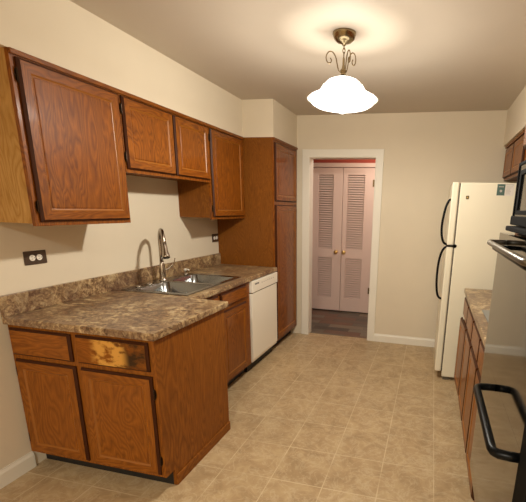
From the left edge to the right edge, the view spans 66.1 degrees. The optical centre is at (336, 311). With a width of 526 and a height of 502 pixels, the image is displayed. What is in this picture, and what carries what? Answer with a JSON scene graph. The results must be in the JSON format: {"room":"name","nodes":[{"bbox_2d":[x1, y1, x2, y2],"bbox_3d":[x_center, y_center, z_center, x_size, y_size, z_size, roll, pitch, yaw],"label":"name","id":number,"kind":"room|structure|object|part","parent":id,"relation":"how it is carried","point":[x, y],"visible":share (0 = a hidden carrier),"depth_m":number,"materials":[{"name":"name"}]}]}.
{"room":"kitchen","nodes":[
{"label":"kitchen","id":0,"kind":"room"},
{"bbox_2d":[0,175,218,469],"bbox_3d":[-1.941,-0.131,1.375,0.120,2.451,7.064,5,15,13],"label":"wall","id":1,"kind":"structure","parent":0,"point":[85,251],"depth_m":2.50,"materials":[{"name":"beige paint"}]},
{"bbox_2d":[0,451,36,488],"bbox_3d":[-2.241,1.357,0.311,0.014,0.098,4.202,5,15,13],"label":"baseboard","id":2,"kind":"structure","parent":1,"relation":"attached to","point":[8,474],"depth_m":2.19,"materials":[{"name":"white paint"}]},
{"bbox_2d":[23,250,46,265],"bbox_3d":[-1.674,-0.303,2.199,0.009,0.075,0.131,5,15,13],"label":"wall outlet","id":3,"kind":"object","parent":1,"relation":"attached to","point":[38,256],"visible":1,"depth_m":2.19,"materials":[{"name":"brown plastic"}]},
{"bbox_2d":[29,255,35,260],"bbox_3d":[-1.676,-0.298,2.179,0.003,0.033,0.033,5,15,13],"label":"receptacle","id":4,"kind":"object","parent":3,"relation":"attached to","point":[31,257],"depth_m":2.18,"materials":[{"name":"grey plastic"}]},
{"bbox_2d":[0,47,130,225],"bbox_3d":[-1.482,-0.855,2.101,0.331,0.748,0.621,5,15,13],"label":"upper cabinet","id":5,"kind":"object","parent":1,"relation":"attached to","point":[62,162],"visible":0.93,"depth_m":1.92,"materials":[{"name":"brown wood"}]},
{"bbox_3d":[-1.325,-0.838,2.070,0.003,0.572,0.454,5,15,13],"label":"door panel","id":6,"kind":"part","parent":5,"relation":"part of","materials":[{"name":"brown wood"}]},
{"bbox_2d":[0,253,220,316],"bbox_3d":[-1.471,-0.292,3.075,0.020,0.112,2.213,5,15,13],"label":"backsplash","id":7,"kind":"structure","parent":1,"relation":"attached to","point":[29,300],"depth_m":2.54,"materials":[{"name":"laminate"}]},
{"bbox_2d":[118,93,209,182],"bbox_3d":[-1.295,-1.189,2.806,0.331,0.451,0.957,5,15,13],"label":"upper cabinet","id":8,"kind":"object","parent":1,"relation":"attached to","point":[158,143],"visible":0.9,"depth_m":2.65,"materials":[{"name":"brown wood"}]},
{"bbox_2d":[8,47,243,139],"bbox_3d":[-1.140,-1.383,2.719,0.012,0.022,2.200,5,15,13],"label":"crown molding","id":9,"kind":"structure","parent":8,"relation":"attached to","point":[10,50],"depth_m":2.17,"materials":[{"name":"brown wood"}]},
{"bbox_3d":[-1.197,-1.116,2.554,0.018,0.403,0.468,5,15,13],"label":"door","id":10,"kind":"part","parent":8,"relation":"part of","materials":[{"name":"brown wood"}]},
{"bbox_3d":[-1.192,-1.115,2.554,0.003,0.275,0.340,5,15,13],"label":"door panel","id":11,"kind":"part","parent":8,"relation":"part of","materials":[{"name":"brown wood"}]},
{"bbox_3d":[-1.087,-1.229,2.998,0.018,0.403,0.441,5,15,13],"label":"door","id":12,"kind":"part","parent":8,"relation":"part of","materials":[{"name":"brown wood"}]},
{"bbox_3d":[-1.083,-1.229,2.997,0.003,0.275,0.313,5,15,13],"label":"door panel","id":13,"kind":"part","parent":8,"relation":"part of","materials":[{"name":"brown wood"}]},
{"bbox_2d":[177,127,244,218],"bbox_3d":[-1.115,-1.236,3.589,0.331,0.748,0.621,5,15,13],"label":"upper cabinet","id":14,"kind":"object","parent":1,"relation":"attached to","point":[223,197],"visible":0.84,"depth_m":3.40,"materials":[{"name":"brown wood"}]},
{"bbox_3d":[-0.982,-1.224,3.559,0.020,0.748,0.621,5,15,13],"label":"frame","id":15,"kind":"part","parent":14,"relation":"part of","materials":[{"name":"brown wood"}]},
{"bbox_3d":[-0.966,-1.214,3.540,0.018,0.700,0.560,5,15,13],"label":"door","id":16,"kind":"part","parent":14,"relation":"part of","materials":[{"name":"brown wood"}]},
{"bbox_3d":[-0.962,-1.214,3.539,0.003,0.572,0.432,5,15,13],"label":"door panel","id":17,"kind":"part","parent":14,"relation":"part of","materials":[{"name":"brown wood"}]},
{"bbox_2d":[212,234,217,241],"bbox_3d":[-1.228,-0.751,4.008,0.009,0.080,0.116,5,15,13],"label":"wall outlet","id":18,"kind":"object","parent":1,"relation":"attached to","point":[214,236],"visible":1,"depth_m":4.00,"materials":[{"name":"brown"}]},
{"bbox_2d":[0,0,242,136],"bbox_3d":[-1.780,-1.060,0.740,0.312,0.324,6.390,5,15,13],"label":"wall","id":19,"kind":"structure","parent":0,"point":[62,33],"depth_m":2.19,"materials":[{"name":"beige paint"}]},
{"bbox_2d":[0,308,473,501],"bbox_3d":[-0.556,1.018,2.168,4.020,0.100,8.950,5,15,13],"label":"floor","id":20,"kind":"structure","parent":0,"point":[320,417],"depth_m":2.65,"materials":[{"name":"tile"}]},
{"bbox_2d":[8,309,230,484],"bbox_3d":[-1.236,0.437,2.402,0.895,0.867,0.690,5,15,13],"label":"base cabinet","id":21,"kind":"object","parent":20,"relation":"on","point":[152,410],"visible":0.94,"depth_m":2.09,"materials":[{"name":"brown wood"}]},
{"bbox_3d":[-1.536,0.169,2.050,0.386,0.148,0.018,5,15,13],"label":"drawer","id":22,"kind":"part","parent":21,"relation":"part of","materials":[{"name":"brown wood"}]},
{"bbox_3d":[-1.541,0.536,2.141,0.264,0.432,0.003,5,15,13],"label":"door panel","id":23,"kind":"part","parent":21,"relation":"part of","materials":[{"name":"brown wood"}]},
{"bbox_3d":[-1.540,0.535,2.145,0.388,0.556,0.018,5,15,13],"label":"door","id":24,"kind":"part","parent":21,"relation":"part of","materials":[{"name":"brown wood"}]},
{"bbox_3d":[-1.321,0.464,2.094,0.870,0.767,0.020,5,15,13],"label":"frame","id":25,"kind":"part","parent":21,"relation":"part of","materials":[{"name":"brown wood"}]},
{"bbox_3d":[-1.112,0.205,1.955,0.419,0.150,0.018,5,15,13],"label":"drawer","id":26,"kind":"part","parent":21,"relation":"part of","materials":[{"name":"brown wood"}]},
{"bbox_3d":[-1.117,0.574,2.045,0.296,0.432,0.003,5,15,13],"label":"door panel","id":27,"kind":"part","parent":21,"relation":"part of","materials":[{"name":"brown wood"}]},
{"bbox_3d":[-1.116,0.572,2.050,0.420,0.556,0.018,5,15,13],"label":"door","id":28,"kind":"part","parent":21,"relation":"part of","materials":[{"name":"brown wood"}]},
{"bbox_2d":[0,253,276,340],"bbox_3d":[-1.041,-0.236,2.983,0.906,0.150,2.213,5,15,13],"label":"countertop","id":29,"kind":"structure","parent":21,"relation":"on","point":[96,305],"depth_m":2.31,"materials":[{"name":"laminate"}]},
{"bbox_2d":[158,228,174,280],"bbox_3d":[-1.298,-0.418,2.963,0.132,0.409,0.295,-2,15,-14],"label":"kitchen faucet","id":30,"kind":"object","parent":29,"relation":"on","point":[163,251],"visible":1,"depth_m":3.04,"materials":[{"name":"silver metal"}]},
{"bbox_3d":[-1.306,-0.490,2.963,0.028,0.271,0.231,-7,17,-30],"label":"spout","id":31,"kind":"part","parent":30,"relation":"part of","materials":[{"name":"silver metal"}]},
{"bbox_2d":[121,273,240,295],"bbox_3d":[-1.159,-0.140,3.088,0.520,0.185,0.790,5,15,13],"label":"sink","id":32,"kind":"object","parent":29,"relation":"in","point":[184,285],"visible":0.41,"depth_m":3.06,"materials":[{"name":"grey metal"}]},
{"bbox_3d":[-1.180,-0.092,2.904,0.402,0.185,0.334,5,15,13],"label":"bowl","id":33,"kind":"part","parent":32,"relation":"part of","materials":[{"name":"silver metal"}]},
{"bbox_3d":[-1.091,-0.184,3.261,0.402,0.185,0.334,5,15,13],"label":"bowl","id":34,"kind":"part","parent":32,"relation":"part of","materials":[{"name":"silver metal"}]},
{"bbox_3d":[-0.815,0.472,2.316,0.015,0.867,0.672,5,15,13],"label":"panel","id":35,"kind":"part","parent":21,"relation":"part of","materials":[{"name":"brown wood"}]},
{"bbox_2d":[205,282,250,385],"bbox_3d":[-1.171,0.233,3.187,0.641,0.866,0.911,5,15,13],"label":"base cabinet","id":36,"kind":"object","parent":20,"relation":"on","point":[237,313],"visible":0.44,"depth_m":3.27,"materials":[{"name":"brown wood"}]},
{"bbox_3d":[-0.920,-0.025,2.778,0.018,0.108,0.352,5,15,13],"label":"drawer","id":37,"kind":"part","parent":36,"relation":"part of","materials":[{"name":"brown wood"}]},
{"bbox_3d":[-0.822,-0.127,3.176,0.018,0.108,0.422,5,15,13],"label":"drawer","id":38,"kind":"part","parent":36,"relation":"part of","materials":[{"name":"brown wood"}]},
{"bbox_3d":[-0.828,0.238,3.272,0.003,0.455,0.294,5,15,13],"label":"door panel","id":39,"kind":"part","parent":36,"relation":"part of","materials":[{"name":"brown wood"}]},
{"bbox_3d":[-0.832,0.238,3.272,0.018,0.583,0.422,5,15,13],"label":"door","id":40,"kind":"part","parent":36,"relation":"part of","materials":[{"name":"brown wood"}]},
{"bbox_2d":[217,137,297,347],"bbox_3d":[-0.831,-0.713,4.343,0.638,2.127,0.673,5,15,13],"label":"pantry cabinet","id":41,"kind":"object","parent":20,"relation":"on","point":[266,236],"visible":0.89,"depth_m":4.00,"materials":[{"name":"brown wood"}]},
{"bbox_3d":[-0.548,-0.737,4.266,0.020,2.027,0.673,5,15,13],"label":"frame","id":42,"kind":"part","parent":41,"relation":"part of","materials":[{"name":"brown wood"}]},
{"bbox_3d":[-0.513,-1.411,4.066,0.018,0.535,0.612,5,15,13],"label":"door","id":43,"kind":"part","parent":41,"relation":"part of","materials":[{"name":"brown wood"}]},
{"bbox_3d":[-0.505,-1.704,4.008,0.012,0.022,0.673,5,15,13],"label":"cornice","id":44,"kind":"part","parent":41,"relation":"part of","materials":[{"name":"brown wood"}]},
{"bbox_3d":[-0.540,-0.452,4.319,0.018,1.380,0.612,5,15,13],"label":"door","id":45,"kind":"part","parent":41,"relation":"part of","materials":[{"name":"brown wood"}]},
{"bbox_3d":[-0.509,-1.411,4.066,0.003,0.407,0.484,5,15,13],"label":"door panel","id":46,"kind":"part","parent":41,"relation":"part of","materials":[{"name":"brown wood"}]},
{"bbox_3d":[-0.536,-0.452,4.318,0.003,1.252,0.484,5,15,13],"label":"door panel","id":47,"kind":"part","parent":41,"relation":"part of","materials":[{"name":"brown wood"}]},
{"bbox_2d":[244,272,276,371],"bbox_3d":[-0.962,0.054,3.893,0.592,0.865,0.592,5,15,13],"label":"dishwasher","id":48,"kind":"object","parent":20,"relation":"on","point":[262,290],"visible":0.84,"depth_m":3.76,"materials":[{"name":"metal"}]},
{"bbox_3d":[-1.005,0.421,3.998,0.505,0.100,0.592,5,15,13],"label":"toe panel","id":49,"kind":"part","parent":48,"relation":"part of","materials":[{"name":"black"}]},
{"bbox_3d":[-0.704,0.073,3.834,0.042,0.623,0.586,5,15,13],"label":"door","id":50,"kind":"part","parent":48,"relation":"part of","materials":[{"name":"metal"}]},
{"bbox_3d":[-0.690,-0.287,3.739,0.050,0.104,0.586,5,15,13],"label":"control panel","id":51,"kind":"part","parent":48,"relation":"part of","materials":[{"name":"plastic"}]},
{"bbox_3d":[-0.718,0.385,3.918,0.031,0.018,0.586,5,15,13],"label":"panel","id":52,"kind":"part","parent":48,"relation":"part of","materials":[{"name":"metal"}]},
{"bbox_2d":[454,297,484,500],"bbox_3d":[1.141,0.481,2.488,0.647,0.867,1.588,5,15,13],"label":"base cabinet","id":53,"kind":"object","parent":20,"relation":"on","point":[470,347],"visible":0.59,"depth_m":2.47,"materials":[{"name":"brown wood"}]},
{"bbox_3d":[0.975,0.347,3.122,0.003,0.419,0.217,4,15,10],"label":"door panel","id":54,"kind":"part","parent":53,"relation":"part of","materials":[{"name":"brown wood"}]},
{"bbox_3d":[0.979,0.347,3.121,0.033,0.547,0.345,5,15,13],"label":"door","id":55,"kind":"part","parent":53,"relation":"part of","materials":[{"name":"brown wood"}]},
{"bbox_3d":[0.895,0.438,2.768,0.003,0.419,0.237,5,15,13],"label":"door panel","id":56,"kind":"part","parent":53,"relation":"part of","materials":[{"name":"brown wood"}]},
{"bbox_3d":[0.899,0.438,2.767,0.018,0.547,0.365,5,15,13],"label":"door","id":57,"kind":"part","parent":53,"relation":"part of","materials":[{"name":"brown wood"}]},
{"bbox_3d":[0.997,-0.012,3.026,0.018,0.146,0.345,5,15,13],"label":"drawer","id":58,"kind":"part","parent":53,"relation":"part of","materials":[{"name":"brown wood"}]},
{"bbox_3d":[0.807,0.529,2.410,0.003,0.419,0.227,5,15,13],"label":"door panel","id":59,"kind":"part","parent":53,"relation":"part of","materials":[{"name":"brown wood"}]},
{"bbox_3d":[0.811,0.529,2.409,0.018,0.547,0.355,5,15,13],"label":"door","id":60,"kind":"part","parent":53,"relation":"part of","materials":[{"name":"brown wood"}]},
{"bbox_3d":[0.910,0.079,2.672,0.018,0.146,0.365,5,15,13],"label":"drawer","id":61,"kind":"part","parent":53,"relation":"part of","materials":[{"name":"brown wood"}]},
{"bbox_3d":[0.718,0.621,2.052,0.003,0.419,0.237,5,15,13],"label":"door panel","id":62,"kind":"part","parent":53,"relation":"part of","materials":[{"name":"brown wood"}]},
{"bbox_3d":[0.723,0.621,2.051,0.018,0.547,0.365,5,15,13],"label":"door","id":63,"kind":"part","parent":53,"relation":"part of","materials":[{"name":"brown wood"}]},
{"bbox_3d":[0.821,0.170,2.314,0.018,0.146,0.355,5,15,13],"label":"drawer","id":64,"kind":"part","parent":53,"relation":"part of","materials":[{"name":"brown wood"}]},
{"bbox_2d":[464,288,491,346],"bbox_3d":[1.160,-0.010,2.360,0.639,0.150,1.592,5,15,13],"label":"countertop","id":65,"kind":"structure","parent":53,"relation":"on","point":[478,300],"depth_m":2.63,"materials":[{"name":"laminate"}]},
{"bbox_2d":[482,310,489,321],"bbox_3d":[1.061,0.092,2.086,0.478,0.009,0.695,5,15,13],"label":"cooktop","id":66,"kind":"object","parent":65,"relation":"in","point":[485,312],"visible":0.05,"depth_m":2.37,"materials":[{"name":"grey glass"}]},
{"bbox_3d":[0.733,0.262,1.956,0.018,0.146,0.365,5,15,13],"label":"drawer","id":67,"kind":"part","parent":53,"relation":"part of","materials":[{"name":"brown wood"}]},
{"bbox_2d":[434,182,516,379],"bbox_3d":[1.327,-0.288,3.707,0.784,1.746,0.744,5,15,13],"label":"refrigerator","id":68,"kind":"object","parent":20,"relation":"on","point":[468,261],"visible":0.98,"depth_m":3.32,"materials":[{"name":"metal"}]},
{"bbox_3d":[0.904,-0.339,3.440,0.071,0.471,0.015,5,15,13],"label":"handle","id":69,"kind":"part","parent":68,"relation":"part of","materials":[{"name":"black plastic"}]},
{"bbox_3d":[1.031,-0.094,3.832,0.056,1.137,0.740,5,15,13],"label":"fridge door","id":70,"kind":"part","parent":68,"relation":"part of","materials":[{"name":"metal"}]},
{"bbox_3d":[0.918,-0.758,3.329,0.068,0.384,0.015,5,15,13],"label":"handle","id":71,"kind":"part","parent":68,"relation":"part of","materials":[{"name":"black plastic"}]},
{"bbox_3d":[1.054,-0.899,3.620,0.056,0.511,0.740,5,15,13],"label":"freezer door","id":72,"kind":"part","parent":68,"relation":"part of","materials":[{"name":"metal"}]},
{"bbox_2d":[496,184,514,195],"bbox_3d":[1.342,-0.970,3.137,0.126,0.090,0.003,5,15,13],"label":"paper label","id":73,"kind":"object","parent":68,"relation":"attached to","point":[502,189],"visible":1,"depth_m":3.14,"materials":[{"name":"beige paper"}]},
{"bbox_2d":[496,184,505,195],"bbox_3d":[1.310,-0.972,3.143,0.059,0.086,0.001,5,15,13],"label":"picture","id":74,"kind":"object","parent":73,"relation":"attached to","point":[501,188],"depth_m":3.14,"materials":[{"name":"green paper"}]},
{"bbox_2d":[474,128,525,501],"bbox_3d":[0.884,0.163,1.193,0.629,2.127,0.815,5,15,13],"label":"tall cabinet","id":75,"kind":"object","parent":20,"relation":"on","point":[524,143],"visible":0.03,"depth_m":1.43,"materials":[{"name":"brown wood"}]},
{"bbox_2d":[470,226,525,501],"bbox_3d":[0.770,0.308,1.208,0.662,1.074,0.840,5,15,13],"label":"wall oven","id":76,"kind":"object","parent":75,"relation":"in","point":[498,453],"visible":1,"depth_m":1.19,"materials":[{"name":"black metal"}]},
{"bbox_3d":[0.540,0.513,1.354,0.041,0.540,0.720,5,15,13],"label":"door","id":77,"kind":"part","parent":76,"relation":"part of","materials":[{"name":"grey metal"}]},
{"bbox_3d":[0.457,0.303,1.159,0.074,0.024,0.430,5,15,13],"label":"handle","id":78,"kind":"part","parent":76,"relation":"part of","materials":[{"name":"black plastic"}]},
{"bbox_3d":[0.554,0.018,1.224,0.041,0.482,0.720,5,15,13],"label":"door","id":79,"kind":"part","parent":76,"relation":"part of","materials":[{"name":"grey metal"}]},
{"bbox_3d":[0.485,-0.170,1.087,0.069,0.018,0.608,5,15,13],"label":"handle","id":80,"kind":"part","parent":76,"relation":"part of","materials":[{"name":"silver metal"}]},
{"bbox_3d":[0.462,0.391,0.909,0.065,1.048,0.094,5,15,13],"label":"trim","id":81,"kind":"part","parent":76,"relation":"part of","materials":[{"name":"black metal"}]},
{"bbox_2d":[510,160,525,226],"bbox_3d":[0.814,-0.339,1.081,0.470,0.238,0.824,5,15,13],"label":"microwave","id":82,"kind":"object","parent":75,"relation":"in","point":[518,218],"visible":1,"depth_m":1.43,"materials":[{"name":"black plastic"}]},
{"bbox_3d":[0.594,-0.258,1.152,0.024,0.033,0.814,5,15,13],"label":"rail","id":83,"kind":"part","parent":82,"relation":"part of","materials":[{"name":"black"}]},
{"bbox_3d":[0.603,-0.351,1.130,0.014,0.222,0.823,5,15,13],"label":"trim panel","id":84,"kind":"part","parent":82,"relation":"part of","materials":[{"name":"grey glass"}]},
{"bbox_3d":[0.656,-0.734,1.230,0.018,0.370,0.388,5,15,13],"label":"door","id":85,"kind":"part","parent":75,"relation":"part of","materials":[{"name":"brown wood"}]},
{"bbox_2d":[242,99,296,146],"bbox_3d":[-0.808,-1.899,4.034,0.620,0.324,0.674,5,15,13],"label":"wall","id":86,"kind":"structure","parent":0,"point":[260,117],"depth_m":3.71,"materials":[{"name":"beige paint"}]},
{"bbox_2d":[70,0,525,114],"bbox_3d":[-0.373,-1.211,0.631,3.370,0.100,7.214,5,15,13],"label":"ceiling","id":87,"kind":"structure","parent":0,"point":[414,56],"depth_m":2.38,"materials":[{"name":"paint"}]},
{"bbox_2d":[307,28,377,108],"bbox_3d":[0.040,-1.363,2.266,0.414,0.415,0.414,5,15,13],"label":"pendant lamp","id":88,"kind":"object","parent":87,"relation":"hanging from","point":[342,91],"visible":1,"depth_m":2.25,"materials":[{"name":"white glass"}]},
{"bbox_3d":[-0.015,-1.419,2.243,0.095,0.110,0.006,-1,15,-8],"label":"scroll arm","id":89,"kind":"part","parent":88,"relation":"part of","materials":[{"name":"gold metal"}]},
{"bbox_3d":[0.038,-1.290,2.285,0.408,0.112,0.408,5,15,13],"label":"lamp shade","id":90,"kind":"part","parent":88,"relation":"part of","materials":[{"name":"white glass"}]},
{"bbox_3d":[0.041,-1.393,2.258,0.094,0.112,0.094,5,15,13],"label":"stem","id":91,"kind":"part","parent":88,"relation":"part of","materials":[{"name":"gold metal"}]},
{"bbox_3d":[0.062,-1.418,2.235,0.048,0.115,0.006,13,19,37],"label":"scroll arm","id":92,"kind":"part","parent":88,"relation":"part of","materials":[{"name":"gold metal"}]},
{"bbox_3d":[0.081,-1.425,2.264,0.071,0.115,0.006,-4,16,-19],"label":"scroll arm","id":93,"kind":"part","parent":88,"relation":"part of","materials":[{"name":"gold metal"}]},
{"bbox_2d":[318,175,364,296],"bbox_3d":[0.161,-1.260,5.893,1.200,2.451,0.100,5,15,13],"label":"wall","id":94,"kind":"structure","parent":0,"point":[348,175],"depth_m":5.85,"materials":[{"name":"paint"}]},
{"bbox_2d":[313,159,375,167],"bbox_3d":[0.102,-1.199,5.652,3.400,2.451,0.100,5,15,13],"label":"wall","id":95,"kind":"structure","parent":0,"point":[314,160],"depth_m":5.39,"materials":[{"name":"red paint"}]},
{"bbox_2d":[312,168,343,309],"bbox_3d":[-0.145,-1.012,5.692,0.434,2.020,0.092,5,15,13],"label":"door","id":96,"kind":"structure","parent":95,"relation":"in","point":[331,301],"depth_m":5.70,"materials":[{"name":"paint"}]},
{"bbox_3d":[-0.176,-0.515,5.859,0.221,0.575,0.025,5,15,13],"label":"louvre panel","id":97,"kind":"part","parent":96,"relation":"part of","materials":[{"name":"paint"}]},
{"bbox_3d":[-0.151,-1.414,5.623,0.221,1.006,0.025,5,15,13],"label":"louvre panel","id":98,"kind":"part","parent":96,"relation":"part of","materials":[{"name":"paint"}]},
{"bbox_2d":[313,163,374,166],"bbox_3d":[0.077,-1.015,5.644,1.007,2.098,0.020,5,15,13],"label":"trim","id":99,"kind":"structure","parent":95,"relation":"attached to","point":[314,164],"depth_m":5.37,"materials":[{"name":"paint"}]},
{"bbox_2d":[340,168,374,312],"bbox_3d":[0.289,-0.974,5.595,0.446,2.020,0.092,5,15,13],"label":"door","id":100,"kind":"structure","parent":95,"relation":"in","point":[359,302],"depth_m":5.61,"materials":[{"name":"paint"}]},
{"bbox_3d":[0.240,-0.479,5.766,0.246,0.575,0.025,5,15,13],"label":"louvre panel","id":101,"kind":"part","parent":100,"relation":"part of","materials":[{"name":"paint"}]},
{"bbox_3d":[0.265,-1.378,5.529,0.246,1.006,0.025,5,15,13],"label":"louvre panel","id":102,"kind":"part","parent":100,"relation":"part of","materials":[{"name":"paint"}]},
{"bbox_2d":[291,110,516,338],"bbox_3d":[0.447,-0.862,4.410,3.310,2.451,0.120,5,15,13],"label":"wall","id":103,"kind":"structure","parent":0,"point":[425,153],"depth_m":4.17,"materials":[{"name":"beige paint"}]},
{"bbox_2d":[301,149,383,340],"bbox_3d":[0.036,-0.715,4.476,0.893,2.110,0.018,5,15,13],"label":"trim","id":104,"kind":"structure","parent":103,"relation":"attached to","point":[307,154],"depth_m":4.39,"materials":[{"name":"white paint"}]},
{"bbox_2d":[374,333,434,346],"bbox_3d":[1.167,0.360,4.474,1.489,0.094,0.014,5,15,13],"label":"baseboard","id":105,"kind":"structure","parent":103,"relation":"attached to","point":[427,342],"depth_m":4.55,"materials":[{"name":"white paint"}]},
{"bbox_2d":[503,86,525,146],"bbox_3d":[0.971,-0.908,0.456,0.328,0.324,7.064,5,15,13],"label":"wall","id":106,"kind":"structure","parent":0,"point":[516,114],"depth_m":3.31,"materials":[{"name":"beige paint"}]},
{"bbox_3d":[1.160,0.139,0.677,0.120,2.451,7.064,5,15,13],"label":"wall","id":107,"kind":"structure","parent":0,"visible":0},
{"bbox_2d":[502,129,525,180],"bbox_3d":[1.690,-1.338,3.438,0.308,0.321,0.900,5,15,13],"label":"upper cabinet","id":108,"kind":"object","parent":107,"relation":"attached to","point":[515,154],"visible":0.85,"depth_m":3.41,"materials":[{"name":"brown wood"}]},
{"bbox_3d":[1.605,-1.400,3.677,0.018,0.275,0.425,5,15,13],"label":"door","id":109,"kind":"part","parent":108,"relation":"part of","materials":[{"name":"brown wood"}]},
{"bbox_3d":[1.601,-1.401,3.678,0.003,0.151,0.301,5,15,13],"label":"door panel","id":110,"kind":"part","parent":108,"relation":"part of","materials":[{"name":"brown wood"}]},
{"bbox_3d":[1.573,-1.348,3.464,0.020,0.321,0.900,5,15,13],"label":"frame","id":111,"kind":"part","parent":108,"relation":"part of","materials":[{"name":"brown wood"}]},
{"bbox_3d":[1.556,-1.495,3.431,0.024,0.022,0.900,5,15,13],"label":"cornice","id":112,"kind":"part","parent":108,"relation":"part of","materials":[{"name":"brown wood"}]},
{"bbox_3d":[1.498,-1.295,3.263,0.003,0.151,0.301,5,15,13],"label":"door panel","id":113,"kind":"part","parent":108,"relation":"part of","materials":[{"name":"brown wood"}]},
{"bbox_3d":[1.502,-1.294,3.262,0.018,0.275,0.425,5,15,13],"label":"door","id":114,"kind":"part","parent":108,"relation":"part of","materials":[{"name":"brown wood"}]}
]}

